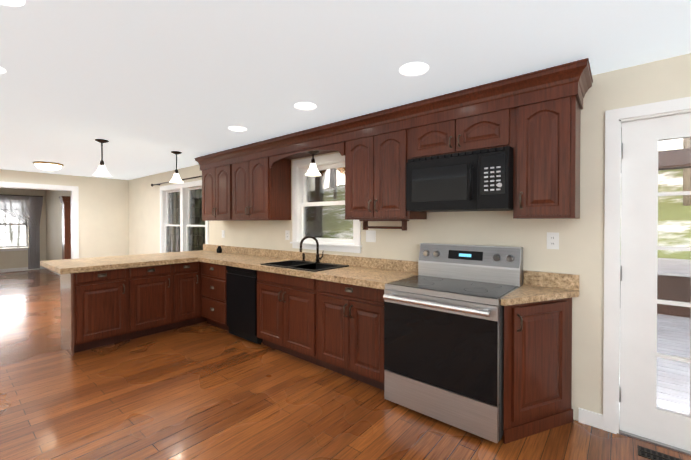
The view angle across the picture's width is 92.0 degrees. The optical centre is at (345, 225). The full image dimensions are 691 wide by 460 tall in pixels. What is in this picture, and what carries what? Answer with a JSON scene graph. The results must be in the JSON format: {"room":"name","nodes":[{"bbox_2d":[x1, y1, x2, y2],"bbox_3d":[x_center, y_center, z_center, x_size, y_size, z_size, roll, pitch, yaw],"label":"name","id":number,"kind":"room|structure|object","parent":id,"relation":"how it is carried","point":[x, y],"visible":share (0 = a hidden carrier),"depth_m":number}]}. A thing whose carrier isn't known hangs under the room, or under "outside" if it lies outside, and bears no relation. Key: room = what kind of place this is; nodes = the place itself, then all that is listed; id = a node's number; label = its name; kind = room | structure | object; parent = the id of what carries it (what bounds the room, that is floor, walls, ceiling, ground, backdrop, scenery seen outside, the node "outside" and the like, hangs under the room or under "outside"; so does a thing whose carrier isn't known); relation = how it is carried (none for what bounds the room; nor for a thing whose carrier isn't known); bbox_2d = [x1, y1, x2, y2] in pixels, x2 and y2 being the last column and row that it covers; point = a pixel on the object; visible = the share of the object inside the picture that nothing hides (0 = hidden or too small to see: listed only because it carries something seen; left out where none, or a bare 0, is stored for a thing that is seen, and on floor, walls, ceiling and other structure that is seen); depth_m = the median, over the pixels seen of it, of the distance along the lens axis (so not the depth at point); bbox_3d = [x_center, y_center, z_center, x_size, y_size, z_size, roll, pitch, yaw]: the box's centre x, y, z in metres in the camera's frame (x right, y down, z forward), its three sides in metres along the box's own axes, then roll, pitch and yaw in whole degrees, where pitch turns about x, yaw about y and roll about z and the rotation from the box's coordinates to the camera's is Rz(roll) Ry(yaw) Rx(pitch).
{"room":"kitchen","nodes":[
{"label":"kitchen","id":0,"kind":"room"},
{"bbox_2d":[0,187,45,268],"bbox_3d":[-10.069,0.115,8.600,0.150,2.380,5.199,0,1,40],"label":"wall","id":1,"kind":"structure","parent":0,"point":[13,259],"depth_m":9.53},
{"bbox_2d":[0,212,27,247],"bbox_3d":[-9.745,-0.029,8.999,0.075,1.314,1.704,0,1,40],"label":"window","id":2,"kind":"structure","parent":1,"relation":"in","point":[16,224],"depth_m":9.40},
{"bbox_2d":[0,194,42,268],"bbox_3d":[-9.644,0.206,8.918,0.101,2.112,2.330,0,1,40],"label":"curtain","id":3,"kind":"object","parent":1,"relation":"attached to","point":[26,210],"visible":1,"depth_m":9.58},
{"bbox_2d":[46,190,70,260],"bbox_3d":[-7.066,0.112,8.939,4.049,2.380,0.849,0,1,40],"label":"wall","id":4,"kind":"structure","parent":0,"point":[53,227],"depth_m":9.16},
{"bbox_2d":[0,169,128,257],"bbox_3d":[-6.880,0.140,5.867,0.150,2.380,5.349,0,1,40],"label":"wall","id":5,"kind":"structure","parent":0,"point":[103,217],"depth_m":7.41},
{"bbox_2d":[59,196,70,259],"bbox_3d":[-6.608,0.316,7.884,0.330,1.990,0.193,0,1,40],"label":"curtain","id":6,"kind":"object","parent":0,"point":[65,201],"visible":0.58,"depth_m":7.81},
{"bbox_2d":[0,269,690,459],"bbox_3d":[-4.153,1.399,3.722,15.500,0.100,5.500,0,1,40],"label":"floor","id":7,"kind":"structure","parent":0,"point":[203,391],"depth_m":2.46},
{"bbox_2d":[60,268,131,355],"bbox_3d":[-2.854,0.912,3.794,0.495,0.875,0.515,0,1,40],"label":"base cabinet","id":8,"kind":"object","parent":7,"relation":"on","point":[96,305],"depth_m":3.63},
{"bbox_2d":[40,252,235,271],"bbox_3d":[-2.628,0.447,4.488,1.064,0.038,2.058,0,1,40],"label":"countertop","id":9,"kind":"structure","parent":8,"relation":"on","point":[86,265],"depth_m":4.09},
{"bbox_2d":[132,264,175,338],"bbox_3d":[-2.531,0.908,4.181,0.491,0.875,0.492,0,1,40],"label":"base cabinet","id":10,"kind":"object","parent":7,"relation":"on","point":[153,285],"depth_m":4.05},
{"bbox_2d":[176,260,199,327],"bbox_3d":[-2.267,0.905,4.502,0.491,0.875,0.339,0,1,40],"label":"base cabinet","id":11,"kind":"object","parent":7,"relation":"on","point":[188,271],"depth_m":4.37},
{"bbox_2d":[200,260,251,330],"bbox_3d":[-1.527,0.905,4.529,0.655,0.875,0.598,0,1,40],"label":"base cabinet","id":12,"kind":"object","parent":7,"relation":"on","point":[213,310],"depth_m":4.28},
{"bbox_2d":[226,266,262,344],"bbox_3d":[-1.047,0.910,4.124,0.584,0.872,0.596,0,1,40],"label":"dishwasher","id":13,"kind":"object","parent":7,"relation":"on","point":[241,295],"visible":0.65,"depth_m":3.87},
{"bbox_2d":[252,268,315,363],"bbox_3d":[-0.448,0.913,3.637,0.944,0.875,0.598,0,1,40],"label":"base cabinet","id":14,"kind":"object","parent":7,"relation":"on","point":[286,305],"depth_m":3.37},
{"bbox_2d":[316,280,384,389],"bbox_3d":[0.220,0.918,3.086,0.788,0.875,0.598,0,1,40],"label":"base cabinet","id":15,"kind":"object","parent":7,"relation":"on","point":[322,310],"depth_m":2.85},
{"bbox_2d":[200,252,417,287],"bbox_3d":[-0.625,0.453,3.757,2.955,0.038,0.633,0,1,40],"label":"countertop","id":16,"kind":"structure","parent":15,"relation":"on","point":[374,277],"depth_m":3.18},
{"bbox_2d":[272,260,347,271],"bbox_3d":[-0.451,0.530,3.611,0.840,0.212,0.514,0,1,40],"label":"sink","id":17,"kind":"object","parent":16,"relation":"in","point":[304,265],"depth_m":3.66},
{"bbox_2d":[300,236,323,263],"bbox_3d":[-0.424,0.268,3.768,0.341,0.309,0.205,0,1,40],"label":"faucet","id":18,"kind":"object","parent":16,"relation":"on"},
{"bbox_2d":[383,243,522,442],"bbox_3d":[0.798,0.763,2.510,0.819,1.195,0.727,0,1,40],"label":"range","id":19,"kind":"object","parent":7,"relation":"on","point":[444,335],"visible":1,"depth_m":2.30},
{"bbox_2d":[503,308,572,443],"bbox_3d":[1.290,0.926,2.214,0.300,0.875,0.578,0,1,40],"label":"base cabinet","id":20,"kind":"object","parent":7,"relation":"on","point":[537,345],"depth_m":2.17},
{"bbox_2d":[501,284,578,315],"bbox_3d":[1.285,0.468,2.175,0.346,0.038,0.638,0,1,40],"label":"countertop","id":21,"kind":"structure","parent":20,"relation":"on","point":[532,297],"depth_m":2.21},
{"bbox_2d":[637,445,681,459],"bbox_3d":[1.880,1.362,1.933,0.280,0.008,0.110,0,1,40],"label":"floor vent","id":22,"kind":"object","parent":7,"relation":"in","point":[648,453],"visible":1,"depth_m":1.97},
{"bbox_2d":[0,0,690,179],"bbox_3d":[-4.153,-1.080,3.700,15.500,0.100,5.500,0,1,40],"label":"ceiling","id":23,"kind":"structure","parent":0,"point":[144,88],"depth_m":2.04},
{"bbox_2d":[0,67,5,73],"bbox_3d":[-2.307,-1.013,2.135,0.188,0.006,0.188,0,1,40],"label":"recessed light","id":24,"kind":"object","parent":23,"relation":"in","point":[2,70],"visible":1,"depth_m":2.18},
{"bbox_2d":[0,0,24,6],"bbox_3d":[-1.517,-1.007,1.443,0.188,0.006,0.188,0,1,40],"label":"recessed light","id":25,"kind":"object","parent":23,"relation":"in","point":[14,3],"visible":1,"depth_m":1.50},
{"bbox_2d":[32,161,63,170],"bbox_3d":[-5.019,-0.988,5.636,0.400,0.120,0.400,0,1,40],"label":"flush-mount ceiling light","id":26,"kind":"object","parent":23,"relation":"attached to","point":[49,166],"visible":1,"depth_m":5.53},
{"bbox_2d":[93,139,110,176],"bbox_3d":[-2.958,-0.819,4.050,0.184,0.430,0.184,0,1,40],"label":"pendant light","id":27,"kind":"object","parent":23,"relation":"hanging from","point":[102,171],"visible":1,"depth_m":4.03},
{"bbox_2d":[170,151,183,182],"bbox_3d":[-2.397,-0.825,4.728,0.184,0.430,0.184,0,1,40],"label":"pendant light","id":28,"kind":"object","parent":23,"relation":"hanging from","point":[176,178],"visible":1,"depth_m":4.70},
{"bbox_2d":[228,126,246,131],"bbox_3d":[-1.149,-1.026,3.552,0.188,0.006,0.188,0,1,40],"label":"recessed light","id":29,"kind":"object","parent":23,"relation":"in","point":[237,128],"visible":0.96,"depth_m":3.53},
{"bbox_2d":[294,102,315,109],"bbox_3d":[-0.344,-1.020,2.861,0.188,0.006,0.188,0,1,40],"label":"recessed light","id":30,"kind":"object","parent":23,"relation":"in","point":[305,106],"visible":1,"depth_m":2.85},
{"bbox_2d":[399,62,428,75],"bbox_3d":[0.446,-1.013,2.170,0.188,0.006,0.188,0,1,40],"label":"recessed light","id":31,"kind":"object","parent":23,"relation":"in","point":[414,69],"visible":1,"depth_m":2.16},
{"bbox_2d":[129,53,690,420],"bbox_3d":[-2.449,0.141,5.773,15.500,2.380,0.150,0,1,40],"label":"wall","id":32,"kind":"structure","parent":0,"point":[580,251],"depth_m":2.35},
{"bbox_2d":[165,190,179,252],"bbox_3d":[-3.301,0.004,6.483,0.794,1.374,0.075,0,1,40],"label":"dining room window","id":33,"kind":"structure","parent":32,"relation":"in","point":[172,234],"depth_m":6.56},
{"bbox_2d":[151,176,201,185],"bbox_3d":[-3.034,-0.812,6.076,2.308,0.060,0.113,0,1,40],"label":"curtain rod","id":34,"kind":"object","parent":32,"relation":"attached to","point":[181,179],"visible":0.5,"depth_m":5.91},
{"bbox_2d":[186,187,204,250],"bbox_3d":[-2.592,0.009,5.896,0.794,1.374,0.075,0,1,40],"label":"dining room window","id":35,"kind":"structure","parent":32,"relation":"in","point":[195,233],"depth_m":5.99},
{"bbox_2d":[285,230,289,239],"bbox_3d":[-0.743,0.125,4.259,0.075,0.120,0.008,0,1,40],"label":"electrical outlet plate","id":36,"kind":"object","parent":32,"relation":"attached to","point":[287,232],"depth_m":4.25},
{"bbox_2d":[301,163,353,242],"bbox_3d":[-0.195,-0.257,3.913,0.874,0.904,0.075,0,1,40],"label":"window","id":37,"kind":"structure","parent":32,"relation":"in","point":[314,203],"depth_m":4.01},
{"bbox_2d":[0,96,690,433],"bbox_3d":[-4.105,0.274,3.770,15.200,2.150,5.350,0,1,40],"label":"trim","id":38,"kind":"structure","parent":32,"relation":"attached to","point":[608,418],"depth_m":2.20},
{"bbox_2d":[366,230,375,241],"bbox_3d":[0.260,0.112,3.431,0.120,0.120,0.007,0,1,40],"label":"electrical outlet plate","id":39,"kind":"object","parent":32,"relation":"attached to","point":[370,234],"depth_m":3.43},
{"bbox_2d":[204,244,579,287],"bbox_3d":[-0.387,0.380,3.956,5.195,0.105,0.022,0,1,40],"label":"backsplash","id":40,"kind":"structure","parent":32,"relation":"attached to","point":[545,279],"depth_m":3.38},
{"bbox_2d":[194,58,592,230],"bbox_3d":[-0.290,-0.476,3.619,4.761,1.032,0.407,0,1,40],"label":"upper cabinet","id":41,"kind":"object","parent":32,"relation":"attached to","point":[532,120],"visible":1,"depth_m":2.67},
{"bbox_2d":[305,151,320,175],"bbox_3d":[-0.361,-0.692,3.708,0.184,0.262,0.184,0,1,40],"label":"light","id":42,"kind":"object","parent":41,"relation":"hanging from","point":[312,170],"visible":0.98,"depth_m":3.68},
{"bbox_2d":[406,146,513,211],"bbox_3d":[0.902,-0.324,2.592,0.763,0.418,0.468,0,1,40],"label":"over-the-range microwave","id":43,"kind":"object","parent":41,"relation":"attached to","point":[478,180],"visible":1,"depth_m":2.41},
{"bbox_2d":[547,232,558,248],"bbox_3d":[1.497,0.112,2.407,0.075,0.120,0.008,0,1,40],"label":"electrical outlet plate","id":44,"kind":"object","parent":32,"relation":"attached to","point":[552,240],"depth_m":2.41},
{"bbox_2d":[619,113,690,455],"bbox_3d":[2.166,0.348,1.960,0.859,2.036,0.145,0,1,40],"label":"patio door","id":45,"kind":"structure","parent":32,"relation":"in","point":[644,417],"depth_m":2.12},
{"label":"outside","id":46,"kind":"structure","parent":0,"visible":0},
{"bbox_2d":[324,169,690,259],"bbox_3d":[-42.479,-3.602,90.733,280.000,9.104,79.830,0,1,40],"label":"ground","id":47,"kind":"structure","parent":46,"point":[670,217],"depth_m":12.89},
{"bbox_2d":[326,139,682,187],"bbox_3d":[-43.044,-28.447,90.213,284.500,62.000,78.000,0,1,40],"label":"forest","id":48,"kind":"object","parent":47,"relation":"on","point":[668,145],"depth_m":58.32},
{"bbox_2d":[329,138,690,205],"bbox_3d":[-42.272,-11.225,85.437,228.673,25.057,73.002,0,1,40],"label":"trees","id":49,"kind":"object","parent":47,"relation":"on","point":[685,184],"depth_m":12.46},
{"bbox_2d":[619,127,690,417],"bbox_3d":[6.916,0.118,4.467,11.900,3.050,9.730,0,1,40],"label":"deck","id":50,"kind":"object","parent":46,"point":[677,345],"depth_m":4.09},
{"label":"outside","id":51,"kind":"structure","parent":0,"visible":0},
{"bbox_2d":[0,210,25,247],"bbox_3d":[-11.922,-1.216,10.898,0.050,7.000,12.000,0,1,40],"label":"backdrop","id":52,"kind":"structure","parent":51,"point":[10,241],"depth_m":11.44}
]}

